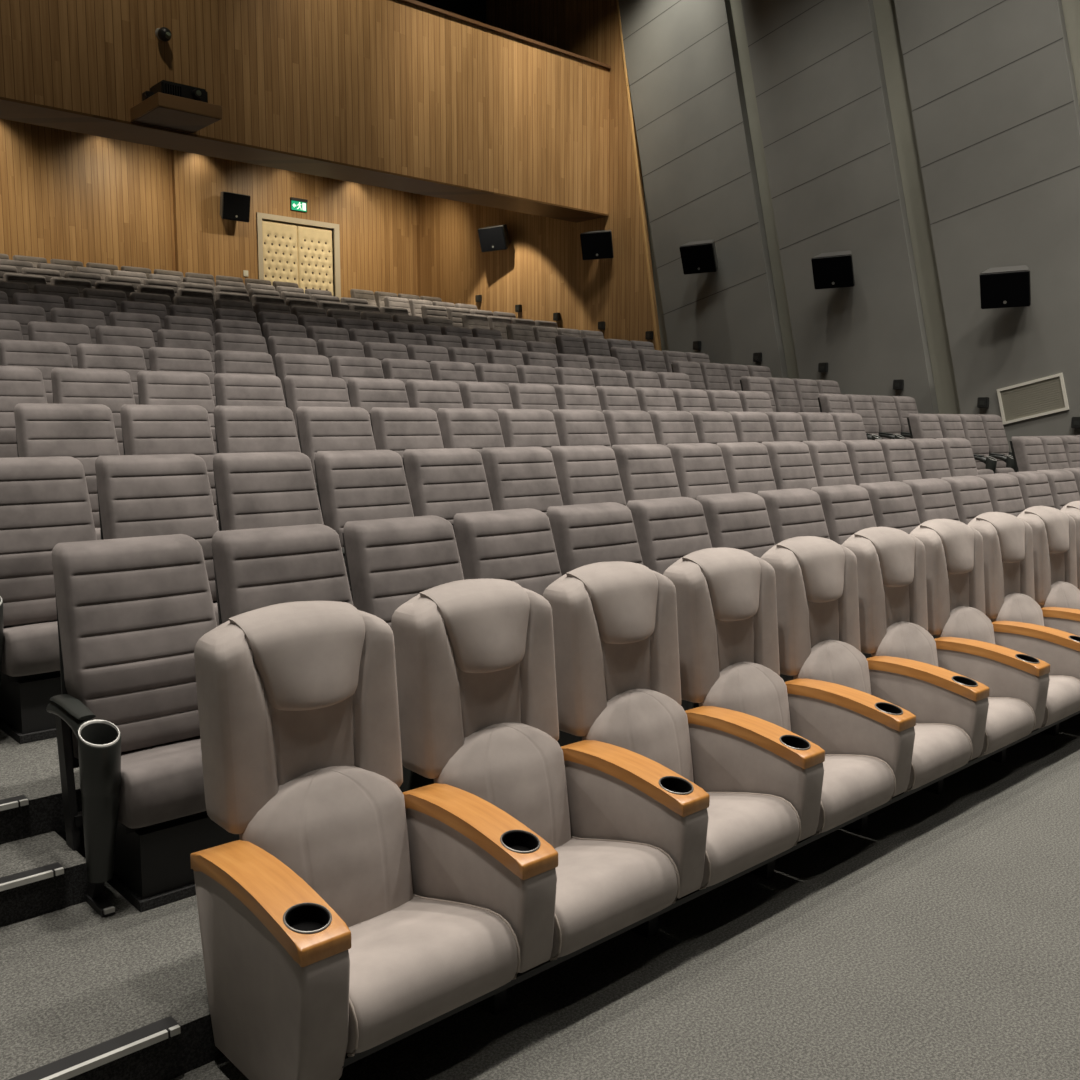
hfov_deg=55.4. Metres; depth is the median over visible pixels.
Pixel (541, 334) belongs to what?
seat
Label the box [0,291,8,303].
seat
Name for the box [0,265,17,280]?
seat
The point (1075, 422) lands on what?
wall lamp
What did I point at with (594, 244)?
wall speaker
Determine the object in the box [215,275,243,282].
seat
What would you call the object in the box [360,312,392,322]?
seat
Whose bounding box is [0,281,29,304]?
seat
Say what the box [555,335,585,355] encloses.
seat
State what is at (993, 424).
seat
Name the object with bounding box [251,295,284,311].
seat
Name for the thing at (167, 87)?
projector
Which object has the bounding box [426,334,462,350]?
seat
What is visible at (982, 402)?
wall lamp
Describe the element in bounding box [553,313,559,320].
wall lamp
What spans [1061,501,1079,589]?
armchair
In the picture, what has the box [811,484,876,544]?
seat
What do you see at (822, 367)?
wall lamp
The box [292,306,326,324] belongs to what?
seat
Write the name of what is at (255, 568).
seat
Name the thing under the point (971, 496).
seat
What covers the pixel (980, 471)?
seat cushion
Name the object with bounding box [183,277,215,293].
seat
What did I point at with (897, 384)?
wall lamp
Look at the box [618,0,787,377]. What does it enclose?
wall panel
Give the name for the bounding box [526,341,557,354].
seat
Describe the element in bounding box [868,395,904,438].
seat
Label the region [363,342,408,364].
seat
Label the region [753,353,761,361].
wall lamp
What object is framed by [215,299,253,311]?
seat
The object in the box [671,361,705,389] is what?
seat
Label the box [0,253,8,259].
seat
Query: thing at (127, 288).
seat
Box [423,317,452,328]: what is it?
seat
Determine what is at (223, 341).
seat
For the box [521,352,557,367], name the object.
seat
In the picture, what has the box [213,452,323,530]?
seat
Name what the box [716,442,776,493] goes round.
seat
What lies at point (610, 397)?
seat
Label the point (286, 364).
seat
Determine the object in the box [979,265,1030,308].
wall speaker
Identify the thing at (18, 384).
seat
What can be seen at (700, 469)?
seat
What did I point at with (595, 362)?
seat
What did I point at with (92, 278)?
seat
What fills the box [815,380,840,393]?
seat
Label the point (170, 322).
seat
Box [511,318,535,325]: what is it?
seat
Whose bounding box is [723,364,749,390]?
seat
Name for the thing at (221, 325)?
seat
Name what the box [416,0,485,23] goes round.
wall
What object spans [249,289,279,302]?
seat
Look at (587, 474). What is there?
seat
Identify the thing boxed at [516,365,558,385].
seat
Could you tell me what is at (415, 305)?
seat
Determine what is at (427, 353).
seat
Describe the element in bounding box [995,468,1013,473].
seat cushion
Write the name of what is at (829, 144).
wall panel
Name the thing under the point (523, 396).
seat
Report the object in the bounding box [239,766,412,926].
lumbar cushion
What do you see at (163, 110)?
shelf
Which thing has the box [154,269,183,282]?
seat
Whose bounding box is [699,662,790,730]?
lumbar cushion
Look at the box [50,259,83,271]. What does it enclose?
seat
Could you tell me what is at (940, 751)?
seat cushion
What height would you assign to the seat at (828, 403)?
1.099 m
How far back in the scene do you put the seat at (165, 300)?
12.89 m
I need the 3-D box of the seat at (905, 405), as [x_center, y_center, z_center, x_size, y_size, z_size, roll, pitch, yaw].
[5.049,-1.383,13.835,0.680,1.099,0.602,-6,9,-42]
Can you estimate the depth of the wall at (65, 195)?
18.98 m
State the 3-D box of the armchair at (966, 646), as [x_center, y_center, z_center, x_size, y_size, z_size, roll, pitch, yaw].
[2.317,0.477,5.256,0.701,1.121,0.755,-6,9,-42]
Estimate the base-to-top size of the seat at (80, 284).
1.099 m
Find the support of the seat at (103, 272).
on the stairs at (74, 979)
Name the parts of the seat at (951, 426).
backrest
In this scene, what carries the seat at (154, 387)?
on the stairs at (74, 979)
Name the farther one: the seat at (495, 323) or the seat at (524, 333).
the seat at (495, 323)
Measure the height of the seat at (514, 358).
1.099 m
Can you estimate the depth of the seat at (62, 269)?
15.44 m
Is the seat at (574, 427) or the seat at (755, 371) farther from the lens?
the seat at (755, 371)
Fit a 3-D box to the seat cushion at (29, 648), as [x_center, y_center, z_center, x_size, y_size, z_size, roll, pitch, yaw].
[-2.013,0.414,4.256,0.440,0.199,0.437,-6,9,-42]
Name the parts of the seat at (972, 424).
backrest, armrest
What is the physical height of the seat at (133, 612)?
1.099 m
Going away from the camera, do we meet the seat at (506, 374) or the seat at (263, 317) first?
the seat at (506, 374)
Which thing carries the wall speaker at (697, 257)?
attached to the wall panel at (699, 173)
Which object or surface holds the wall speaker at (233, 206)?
attached to the wall at (65, 195)
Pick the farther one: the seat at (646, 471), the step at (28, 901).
the seat at (646, 471)
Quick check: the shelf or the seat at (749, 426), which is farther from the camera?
the shelf
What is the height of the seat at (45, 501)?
1.099 m
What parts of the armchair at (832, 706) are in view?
backrest, armrest, leg, seat frame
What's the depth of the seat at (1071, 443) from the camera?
11.71 m
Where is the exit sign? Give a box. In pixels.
[290,197,307,211]
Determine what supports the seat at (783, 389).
on the stairs at (74, 979)
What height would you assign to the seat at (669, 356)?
1.099 m
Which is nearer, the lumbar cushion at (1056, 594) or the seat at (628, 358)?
the lumbar cushion at (1056, 594)
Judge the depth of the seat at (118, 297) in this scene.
12.52 m
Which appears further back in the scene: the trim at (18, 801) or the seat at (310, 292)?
the seat at (310, 292)
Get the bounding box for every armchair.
[190,601,529,1079]
[391,578,683,1015]
[543,561,801,938]
[663,547,895,878]
[761,536,972,832]
[842,527,1035,793]
[910,519,1079,762]
[968,512,1079,735]
[1017,506,1079,635]
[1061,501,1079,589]
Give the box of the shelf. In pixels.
[130,92,222,132]
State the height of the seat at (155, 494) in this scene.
1.099 m
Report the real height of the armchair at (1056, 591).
1.121 m
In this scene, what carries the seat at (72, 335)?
on the stairs at (74, 979)
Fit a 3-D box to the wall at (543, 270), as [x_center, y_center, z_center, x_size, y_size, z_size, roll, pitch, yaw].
[-0.193,-5.779,20.040,0.130,10.600,7.757,-6,9,-42]
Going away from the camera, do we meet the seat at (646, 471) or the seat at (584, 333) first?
the seat at (646, 471)
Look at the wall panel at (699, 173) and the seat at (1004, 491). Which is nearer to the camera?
the seat at (1004, 491)
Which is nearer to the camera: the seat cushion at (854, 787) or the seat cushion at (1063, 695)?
the seat cushion at (854, 787)
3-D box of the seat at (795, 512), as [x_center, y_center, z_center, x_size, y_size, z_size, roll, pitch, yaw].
[1.614,0.267,6.042,0.620,1.099,0.602,-6,9,-42]
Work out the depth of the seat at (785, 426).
9.99 m
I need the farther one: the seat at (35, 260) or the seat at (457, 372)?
the seat at (35, 260)
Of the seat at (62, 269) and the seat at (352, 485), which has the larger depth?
the seat at (62, 269)
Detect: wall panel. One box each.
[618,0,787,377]
[741,0,938,413]
[894,0,1079,451]
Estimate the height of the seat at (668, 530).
1.099 m
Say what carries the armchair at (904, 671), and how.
on the floor
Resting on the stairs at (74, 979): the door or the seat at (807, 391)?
the seat at (807, 391)
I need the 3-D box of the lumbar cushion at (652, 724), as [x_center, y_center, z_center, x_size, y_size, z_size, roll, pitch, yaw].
[0.366,0.766,3.698,0.496,0.440,0.209,-6,9,-42]
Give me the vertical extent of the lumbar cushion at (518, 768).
0.440 m
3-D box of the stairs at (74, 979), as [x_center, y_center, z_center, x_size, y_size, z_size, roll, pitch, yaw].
[-3.336,-1.294,11.579,17.100,3.606,16.952,-6,9,-42]
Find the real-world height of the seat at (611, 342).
1.099 m
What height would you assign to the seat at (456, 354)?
1.099 m
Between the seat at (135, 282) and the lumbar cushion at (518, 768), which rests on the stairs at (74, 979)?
the seat at (135, 282)
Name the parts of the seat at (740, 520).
backrest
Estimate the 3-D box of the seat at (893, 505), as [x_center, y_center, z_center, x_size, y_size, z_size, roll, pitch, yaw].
[2.444,0.182,6.789,0.620,1.099,0.602,-6,9,-42]
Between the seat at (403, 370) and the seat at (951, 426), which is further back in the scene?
the seat at (951, 426)
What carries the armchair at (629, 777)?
on the floor
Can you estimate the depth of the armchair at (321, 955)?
2.69 m
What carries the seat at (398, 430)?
on the stairs at (74, 979)
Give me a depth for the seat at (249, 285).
17.63 m
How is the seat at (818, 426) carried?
on the stairs at (74, 979)
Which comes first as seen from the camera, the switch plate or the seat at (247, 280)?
the seat at (247, 280)
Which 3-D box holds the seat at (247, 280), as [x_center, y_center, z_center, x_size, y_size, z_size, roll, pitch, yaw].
[-5.069,-4.235,18.828,0.620,1.099,0.602,-6,9,-42]
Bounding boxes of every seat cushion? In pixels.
[2,621,59,676]
[95,528,100,539]
[118,736,206,828]
[213,603,218,625]
[346,896,517,1053]
[550,838,677,957]
[701,793,798,886]
[816,755,894,832]
[907,724,970,789]
[977,469,993,474]
[980,698,1033,754]
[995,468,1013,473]
[1041,676,1079,726]
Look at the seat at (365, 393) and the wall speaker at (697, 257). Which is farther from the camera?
the wall speaker at (697, 257)
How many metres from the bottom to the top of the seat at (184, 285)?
1.099 m
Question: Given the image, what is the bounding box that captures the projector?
[150,80,207,102]
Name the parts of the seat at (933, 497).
backrest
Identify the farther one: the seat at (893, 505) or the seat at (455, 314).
the seat at (455, 314)
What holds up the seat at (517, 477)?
on the stairs at (74, 979)
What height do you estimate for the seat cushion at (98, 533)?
0.199 m
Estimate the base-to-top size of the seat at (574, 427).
1.099 m
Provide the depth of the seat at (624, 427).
8.49 m
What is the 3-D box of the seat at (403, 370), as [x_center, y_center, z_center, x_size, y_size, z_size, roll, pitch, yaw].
[-1.167,-1.177,9.806,0.620,1.099,0.602,-6,9,-42]
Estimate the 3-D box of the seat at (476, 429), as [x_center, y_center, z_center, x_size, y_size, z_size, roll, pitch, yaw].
[-0.399,-0.391,7.364,0.620,1.099,0.602,-6,9,-42]
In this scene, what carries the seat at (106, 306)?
on the stairs at (74, 979)
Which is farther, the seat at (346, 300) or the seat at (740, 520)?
the seat at (346, 300)
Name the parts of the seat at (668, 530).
backrest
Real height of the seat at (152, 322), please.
1.099 m
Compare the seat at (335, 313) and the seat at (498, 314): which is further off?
the seat at (498, 314)
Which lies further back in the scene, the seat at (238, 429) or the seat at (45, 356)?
the seat at (45, 356)
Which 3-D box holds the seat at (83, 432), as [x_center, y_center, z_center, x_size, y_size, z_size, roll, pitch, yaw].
[-2.474,-0.178,5.496,0.620,1.099,0.602,-6,9,-42]
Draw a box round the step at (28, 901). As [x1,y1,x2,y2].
[0,831,88,926]
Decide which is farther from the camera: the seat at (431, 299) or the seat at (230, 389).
the seat at (431, 299)
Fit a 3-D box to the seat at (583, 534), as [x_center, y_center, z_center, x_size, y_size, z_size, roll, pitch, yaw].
[0.369,0.395,4.921,0.620,1.099,0.602,-6,9,-42]
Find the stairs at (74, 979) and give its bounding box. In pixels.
[0,729,224,1079]
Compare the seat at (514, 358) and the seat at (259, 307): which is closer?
the seat at (514, 358)
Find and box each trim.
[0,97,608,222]
[0,795,28,811]
[0,862,64,891]
[8,1016,180,1079]
[616,0,658,349]
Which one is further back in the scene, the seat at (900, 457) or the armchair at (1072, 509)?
the seat at (900, 457)
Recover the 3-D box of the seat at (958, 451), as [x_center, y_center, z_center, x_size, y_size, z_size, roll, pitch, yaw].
[4.157,-0.426,9.898,0.680,1.099,0.602,-6,9,-42]
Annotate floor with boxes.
[171,713,1079,1079]
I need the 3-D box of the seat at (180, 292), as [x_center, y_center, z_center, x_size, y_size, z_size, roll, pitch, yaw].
[-4.747,-2.971,14.418,0.620,1.099,0.602,-6,9,-42]
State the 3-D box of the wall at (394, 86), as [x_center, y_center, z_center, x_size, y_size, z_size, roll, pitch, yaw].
[-5.076,-6.411,12.703,16.800,2.480,0.200,-6,9,-42]
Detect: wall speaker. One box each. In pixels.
[220,191,249,222]
[478,224,509,251]
[580,230,613,259]
[679,239,717,274]
[811,250,854,289]
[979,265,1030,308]
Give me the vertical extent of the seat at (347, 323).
1.099 m
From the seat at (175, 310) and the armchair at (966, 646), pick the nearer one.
the armchair at (966, 646)
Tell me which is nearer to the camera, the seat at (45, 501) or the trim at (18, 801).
the trim at (18, 801)
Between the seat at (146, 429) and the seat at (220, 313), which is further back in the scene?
the seat at (220, 313)
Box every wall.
[0,0,608,213]
[0,119,417,297]
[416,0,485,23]
[416,0,661,350]
[639,0,1079,413]
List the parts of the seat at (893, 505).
backrest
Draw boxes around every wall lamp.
[475,295,481,301]
[515,304,521,311]
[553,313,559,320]
[598,321,604,329]
[645,331,652,339]
[693,341,700,349]
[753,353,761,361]
[818,363,827,372]
[893,379,903,389]
[977,397,988,407]
[1071,417,1079,427]
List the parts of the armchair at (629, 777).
backrest, armrest, leg, seat frame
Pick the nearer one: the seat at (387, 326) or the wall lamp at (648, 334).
the seat at (387, 326)
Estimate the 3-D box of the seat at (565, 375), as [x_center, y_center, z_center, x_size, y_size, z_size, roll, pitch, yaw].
[0.493,-1.347,11.300,0.620,1.099,0.602,-6,9,-42]
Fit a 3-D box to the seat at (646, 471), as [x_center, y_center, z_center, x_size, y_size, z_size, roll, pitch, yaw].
[0.815,-0.083,6.889,0.620,1.099,0.602,-6,9,-42]
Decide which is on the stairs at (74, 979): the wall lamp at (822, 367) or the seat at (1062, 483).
the seat at (1062, 483)
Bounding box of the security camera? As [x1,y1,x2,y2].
[155,27,171,41]
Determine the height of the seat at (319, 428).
1.099 m
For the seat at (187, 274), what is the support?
on the stairs at (74, 979)
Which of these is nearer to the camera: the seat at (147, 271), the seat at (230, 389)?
the seat at (230, 389)
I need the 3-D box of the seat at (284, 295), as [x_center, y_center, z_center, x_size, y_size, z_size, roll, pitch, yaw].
[-3.886,-3.492,16.760,0.620,1.099,0.602,-6,9,-42]
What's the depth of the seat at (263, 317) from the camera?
12.74 m
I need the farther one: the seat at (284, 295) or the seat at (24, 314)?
the seat at (284, 295)
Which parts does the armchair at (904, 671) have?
backrest, armrest, leg, seat frame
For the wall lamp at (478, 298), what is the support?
attached to the wall at (543, 270)
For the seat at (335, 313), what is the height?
1.099 m
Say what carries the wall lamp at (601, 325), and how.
attached to the wall at (543, 270)
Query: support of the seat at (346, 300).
on the stairs at (74, 979)
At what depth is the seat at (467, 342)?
13.39 m
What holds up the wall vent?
attached to the wall panel at (994, 102)
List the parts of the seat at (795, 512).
backrest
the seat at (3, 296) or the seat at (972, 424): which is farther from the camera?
the seat at (972, 424)
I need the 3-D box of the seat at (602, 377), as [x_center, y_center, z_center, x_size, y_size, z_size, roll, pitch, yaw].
[0.908,-1.390,11.674,0.620,1.099,0.602,-6,9,-42]
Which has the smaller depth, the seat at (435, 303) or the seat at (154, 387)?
the seat at (154, 387)
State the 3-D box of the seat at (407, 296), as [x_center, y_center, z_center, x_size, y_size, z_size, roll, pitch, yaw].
[-2.579,-4.491,21.070,0.620,1.099,0.602,-6,9,-42]
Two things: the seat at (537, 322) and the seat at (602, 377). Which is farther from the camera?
the seat at (537, 322)
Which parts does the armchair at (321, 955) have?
armrest, backrest, seat frame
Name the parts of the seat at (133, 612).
armrest, foot plate, backrest, skirting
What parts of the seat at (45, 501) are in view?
skirting, backrest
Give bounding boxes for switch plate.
[243,270,247,276]
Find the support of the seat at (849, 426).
on the stairs at (74, 979)
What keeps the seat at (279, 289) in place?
on the stairs at (74, 979)
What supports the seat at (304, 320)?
on the stairs at (74, 979)
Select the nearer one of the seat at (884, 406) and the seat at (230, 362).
the seat at (230, 362)
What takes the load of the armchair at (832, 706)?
on the floor
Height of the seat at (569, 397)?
1.099 m
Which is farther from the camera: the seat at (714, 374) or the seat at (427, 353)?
the seat at (714, 374)
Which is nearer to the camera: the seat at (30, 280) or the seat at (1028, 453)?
the seat at (1028, 453)
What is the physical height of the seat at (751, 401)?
1.099 m
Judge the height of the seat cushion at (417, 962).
0.177 m
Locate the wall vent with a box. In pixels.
[997,373,1068,424]
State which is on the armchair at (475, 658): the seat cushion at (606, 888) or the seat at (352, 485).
the seat cushion at (606, 888)
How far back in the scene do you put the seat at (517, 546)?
4.57 m
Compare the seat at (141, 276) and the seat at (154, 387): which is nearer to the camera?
the seat at (154, 387)
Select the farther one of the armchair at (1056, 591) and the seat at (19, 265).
the seat at (19, 265)
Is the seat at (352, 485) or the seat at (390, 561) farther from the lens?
the seat at (352, 485)
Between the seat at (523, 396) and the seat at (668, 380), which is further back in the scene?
the seat at (668, 380)
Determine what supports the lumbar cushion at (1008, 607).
on the armchair at (1011, 605)
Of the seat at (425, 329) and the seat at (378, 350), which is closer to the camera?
the seat at (378, 350)
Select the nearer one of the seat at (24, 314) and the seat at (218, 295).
the seat at (24, 314)
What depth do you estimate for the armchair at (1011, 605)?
5.67 m
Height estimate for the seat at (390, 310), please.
1.099 m
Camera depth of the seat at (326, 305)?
15.94 m
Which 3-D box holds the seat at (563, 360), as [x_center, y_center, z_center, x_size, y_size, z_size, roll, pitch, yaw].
[0.524,-1.783,12.895,0.620,1.099,0.602,-6,9,-42]
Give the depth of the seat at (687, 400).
10.84 m
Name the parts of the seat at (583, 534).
backrest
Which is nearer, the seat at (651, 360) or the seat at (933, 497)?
the seat at (933, 497)
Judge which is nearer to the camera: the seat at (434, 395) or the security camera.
the seat at (434, 395)
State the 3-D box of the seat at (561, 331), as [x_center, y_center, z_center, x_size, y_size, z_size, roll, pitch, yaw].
[0.617,-3.089,17.679,0.620,1.099,0.602,-6,9,-42]
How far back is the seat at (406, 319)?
15.46 m
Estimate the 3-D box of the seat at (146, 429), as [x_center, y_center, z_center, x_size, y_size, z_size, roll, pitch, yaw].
[-2.059,-0.220,5.869,0.620,1.099,0.602,-6,9,-42]
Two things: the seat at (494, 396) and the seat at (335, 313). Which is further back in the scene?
the seat at (335, 313)
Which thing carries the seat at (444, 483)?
on the stairs at (74, 979)
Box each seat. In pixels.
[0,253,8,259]
[0,259,33,273]
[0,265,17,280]
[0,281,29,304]
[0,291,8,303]
[0,304,46,340]
[0,319,22,339]
[0,339,72,402]
[0,366,46,457]
[0,456,96,743]
[3,273,46,293]
[13,255,46,267]
[13,292,64,321]
[14,403,119,539]
[22,267,60,284]
[27,321,91,367]
[34,284,79,307]
[37,263,72,277]
[46,534,239,917]
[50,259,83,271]
[50,277,91,297]
[50,308,105,343]
[51,368,134,454]
[64,271,101,288]
[69,297,117,325]
[76,267,110,281]
[76,343,146,403]
[83,288,126,311]
[86,262,117,275]
[95,281,134,300]
[95,325,154,370]
[95,454,218,625]
[105,275,140,291]
[109,312,161,346]
[113,270,146,284]
[120,301,166,328]
[120,404,218,527]
[121,266,151,278]
[130,292,171,315]
[137,285,174,304]
[137,371,216,452]
[144,279,178,295]
[148,347,215,406]
[149,274,180,287]
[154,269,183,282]
[157,329,215,374]
[164,316,215,352]
[169,305,215,335]
[174,296,215,321]
[177,288,215,310]
[180,282,215,301]
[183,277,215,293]
[185,272,215,291]
[212,524,352,624]
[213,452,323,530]
[214,350,275,375]
[214,373,285,406]
[214,405,300,452]
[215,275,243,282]
[215,280,245,288]
[215,285,247,294]
[215,292,250,302]
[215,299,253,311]
[215,308,257,322]
[215,319,261,335]
[215,333,267,352]
[245,278,271,289]
[246,283,275,294]
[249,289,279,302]
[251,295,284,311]
[254,303,290,322]
[258,312,297,335]
[262,322,306,353]
[268,336,317,373]
[273,281,298,289]
[275,353,331,403]
[276,286,303,296]
[281,292,310,304]
[284,376,350,439]
[286,298,317,313]
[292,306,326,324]
[296,406,375,493]
[299,315,336,337]
[305,289,331,297]
[307,326,349,350]
[311,294,339,307]
[314,450,413,571]
[317,339,364,372]
[318,301,349,313]
[327,309,360,322]
[330,356,383,390]
[337,318,373,333]
[340,297,368,307]
[342,515,463,791]
[347,378,409,421]
[349,329,389,348]
[350,289,376,305]
[350,304,379,316]
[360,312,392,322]
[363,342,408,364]
[370,407,443,461]
[373,321,408,334]
[374,291,396,309]
[380,306,408,316]
[382,358,432,384]
[384,296,410,314]
[388,331,426,347]
[392,314,423,326]
[397,294,419,300]
[402,448,492,523]
[405,380,463,413]
[407,345,449,364]
[408,323,441,336]
[409,299,431,316]
[420,296,441,301]
[421,305,447,318]
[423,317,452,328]
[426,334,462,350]
[430,361,477,384]
[432,301,455,307]
[437,408,504,453]
[441,326,472,337]
[446,307,470,326]
[448,347,487,364]
[452,508,581,746]
[455,303,477,309]
[459,382,512,411]
[461,336,495,351]
[462,314,489,329]
[470,309,493,316]
[472,328,502,339]
[474,363,518,385]
[481,447,562,514]
[486,349,523,366]
[487,316,511,338]
[493,311,515,318]
[494,339,527,352]
[497,409,559,450]
[506,324,534,341]
[508,383,558,411]
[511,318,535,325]
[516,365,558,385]
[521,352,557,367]
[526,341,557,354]
[532,326,557,343]
[535,320,557,328]
[547,502,686,710]
[550,445,626,505]
[552,409,610,447]
[553,385,601,411]
[554,367,594,386]
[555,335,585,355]
[555,354,590,369]
[557,328,581,336]
[580,330,603,337]
[582,337,610,356]
[587,356,619,369]
[591,369,628,386]
[595,386,640,410]
[602,410,656,447]
[606,339,631,354]
[610,347,642,370]
[612,444,680,504]
[624,370,660,388]
[627,497,711,709]
[630,341,654,349]
[634,387,676,411]
[637,349,666,372]
[648,411,698,445]
[657,372,690,388]
[662,351,687,371]
[666,443,730,499]
[670,389,710,411]
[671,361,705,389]
[685,352,709,362]
[689,411,737,444]
[696,492,792,681]
[698,362,729,389]
[704,390,742,412]
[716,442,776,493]
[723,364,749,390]
[728,411,773,442]
[736,391,772,412]
[740,376,775,411]
[746,365,771,377]
[757,488,870,657]
[761,441,817,489]
[764,412,806,441]
[767,377,799,412]
[792,379,819,411]
[797,412,838,440]
[803,440,855,486]
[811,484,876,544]
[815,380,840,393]
[818,394,851,412]
[828,413,866,440]
[840,440,889,485]
[845,394,881,439]
[859,481,936,638]
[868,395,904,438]
[875,439,921,481]
[891,396,917,438]
[902,478,991,621]
[906,438,950,478]
[907,414,942,438]
[934,414,993,474]
[936,438,977,476]
[941,476,992,524]
[955,414,1013,473]
[976,414,1014,471]
[976,473,1024,516]
[1008,471,1054,508]
[1010,436,1048,471]
[1034,436,1068,469]
[1037,469,1079,509]
[1057,435,1079,467]
[1064,467,1079,495]
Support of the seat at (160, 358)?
on the stairs at (74, 979)
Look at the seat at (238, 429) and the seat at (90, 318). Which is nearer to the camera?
the seat at (238, 429)
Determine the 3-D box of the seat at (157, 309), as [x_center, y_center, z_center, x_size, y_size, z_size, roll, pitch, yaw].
[-4.394,-2.142,11.602,0.620,1.099,0.602,-6,9,-42]
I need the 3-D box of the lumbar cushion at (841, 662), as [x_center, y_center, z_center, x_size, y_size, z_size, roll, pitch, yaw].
[1.308,0.669,4.545,0.496,0.440,0.209,-6,9,-42]
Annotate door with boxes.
[256,212,340,302]
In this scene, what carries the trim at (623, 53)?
attached to the wall at (394, 86)
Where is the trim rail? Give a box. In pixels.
[400,0,610,68]
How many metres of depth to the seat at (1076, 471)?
8.96 m
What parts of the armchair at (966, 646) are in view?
backrest, armrest, leg, seat frame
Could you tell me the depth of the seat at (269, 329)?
11.52 m
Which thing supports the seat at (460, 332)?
on the stairs at (74, 979)
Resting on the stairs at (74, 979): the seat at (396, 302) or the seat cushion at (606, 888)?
the seat at (396, 302)
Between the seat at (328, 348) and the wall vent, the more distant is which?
the wall vent
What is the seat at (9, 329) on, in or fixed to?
on the stairs at (74, 979)
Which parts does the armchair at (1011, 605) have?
backrest, armrest, leg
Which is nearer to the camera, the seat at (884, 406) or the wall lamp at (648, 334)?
the seat at (884, 406)
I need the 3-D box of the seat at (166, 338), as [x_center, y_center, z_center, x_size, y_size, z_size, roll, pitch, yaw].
[-3.211,-1.399,9.533,0.620,1.099,0.602,-6,9,-42]
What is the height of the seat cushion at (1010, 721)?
0.177 m
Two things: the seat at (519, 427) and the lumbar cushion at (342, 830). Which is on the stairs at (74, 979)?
the seat at (519, 427)
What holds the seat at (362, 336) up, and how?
on the stairs at (74, 979)
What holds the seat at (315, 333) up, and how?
on the stairs at (74, 979)
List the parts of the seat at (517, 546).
backrest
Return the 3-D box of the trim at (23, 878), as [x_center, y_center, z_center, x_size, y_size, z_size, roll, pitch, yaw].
[-3.019,1.177,1.821,4.135,0.021,0.068,-6,9,-42]
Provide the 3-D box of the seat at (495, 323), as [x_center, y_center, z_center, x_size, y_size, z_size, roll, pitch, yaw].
[-0.597,-3.397,18.153,0.620,1.099,0.602,-6,9,-42]
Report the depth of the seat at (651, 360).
15.62 m
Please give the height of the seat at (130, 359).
1.099 m
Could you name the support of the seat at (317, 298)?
on the stairs at (74, 979)
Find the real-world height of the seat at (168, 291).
1.099 m
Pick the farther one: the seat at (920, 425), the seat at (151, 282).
the seat at (151, 282)
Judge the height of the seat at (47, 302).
1.099 m
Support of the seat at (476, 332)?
on the stairs at (74, 979)
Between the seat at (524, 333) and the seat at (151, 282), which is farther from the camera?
the seat at (524, 333)
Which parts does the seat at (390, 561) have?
backrest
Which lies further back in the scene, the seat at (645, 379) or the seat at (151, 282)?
the seat at (151, 282)
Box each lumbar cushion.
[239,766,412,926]
[434,722,570,848]
[582,689,693,782]
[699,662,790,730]
[793,640,870,694]
[871,621,937,666]
[936,606,995,644]
[992,593,1043,625]
[1040,581,1079,609]
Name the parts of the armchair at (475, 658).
backrest, armrest, leg, seat frame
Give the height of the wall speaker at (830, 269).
0.518 m
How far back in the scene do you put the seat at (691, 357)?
16.37 m
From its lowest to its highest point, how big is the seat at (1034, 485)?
1.099 m
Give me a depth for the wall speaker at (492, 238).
20.23 m
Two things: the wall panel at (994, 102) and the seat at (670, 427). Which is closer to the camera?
the seat at (670, 427)
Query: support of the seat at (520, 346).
on the stairs at (74, 979)
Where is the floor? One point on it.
(939, 939)
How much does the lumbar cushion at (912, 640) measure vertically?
0.440 m
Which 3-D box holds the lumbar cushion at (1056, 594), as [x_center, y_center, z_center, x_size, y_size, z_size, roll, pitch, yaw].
[3.190,0.476,6.239,0.496,0.440,0.209,-6,9,-42]
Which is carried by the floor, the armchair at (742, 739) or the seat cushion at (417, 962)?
the armchair at (742, 739)
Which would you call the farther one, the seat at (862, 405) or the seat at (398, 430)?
the seat at (862, 405)
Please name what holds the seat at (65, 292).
on the stairs at (74, 979)
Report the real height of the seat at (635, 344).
1.099 m
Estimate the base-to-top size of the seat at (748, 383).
1.099 m
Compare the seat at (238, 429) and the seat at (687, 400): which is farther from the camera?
the seat at (687, 400)
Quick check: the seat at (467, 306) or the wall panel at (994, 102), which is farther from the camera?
the seat at (467, 306)
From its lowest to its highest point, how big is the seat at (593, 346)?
1.099 m
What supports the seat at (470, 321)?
on the stairs at (74, 979)
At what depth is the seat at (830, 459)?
8.39 m
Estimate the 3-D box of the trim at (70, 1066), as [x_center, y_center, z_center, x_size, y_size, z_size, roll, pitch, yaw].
[-2.445,1.374,1.206,4.135,0.021,0.068,-6,9,-42]
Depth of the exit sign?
20.63 m
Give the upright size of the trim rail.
0.050 m
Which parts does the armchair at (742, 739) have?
backrest, armrest, leg, seat frame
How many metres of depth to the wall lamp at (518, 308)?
20.24 m
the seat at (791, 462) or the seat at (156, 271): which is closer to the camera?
the seat at (791, 462)
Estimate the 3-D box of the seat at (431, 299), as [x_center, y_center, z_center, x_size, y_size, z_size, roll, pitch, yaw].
[-2.141,-4.536,21.463,0.680,1.099,0.602,-6,9,-42]
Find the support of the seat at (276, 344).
on the stairs at (74, 979)
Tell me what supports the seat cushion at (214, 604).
on the seat at (155, 494)
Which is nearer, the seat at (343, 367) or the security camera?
the seat at (343, 367)
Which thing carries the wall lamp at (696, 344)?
attached to the wall panel at (699, 173)
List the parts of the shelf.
underside panel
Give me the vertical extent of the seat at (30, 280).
1.099 m
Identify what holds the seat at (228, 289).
on the stairs at (74, 979)
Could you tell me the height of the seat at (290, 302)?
1.099 m

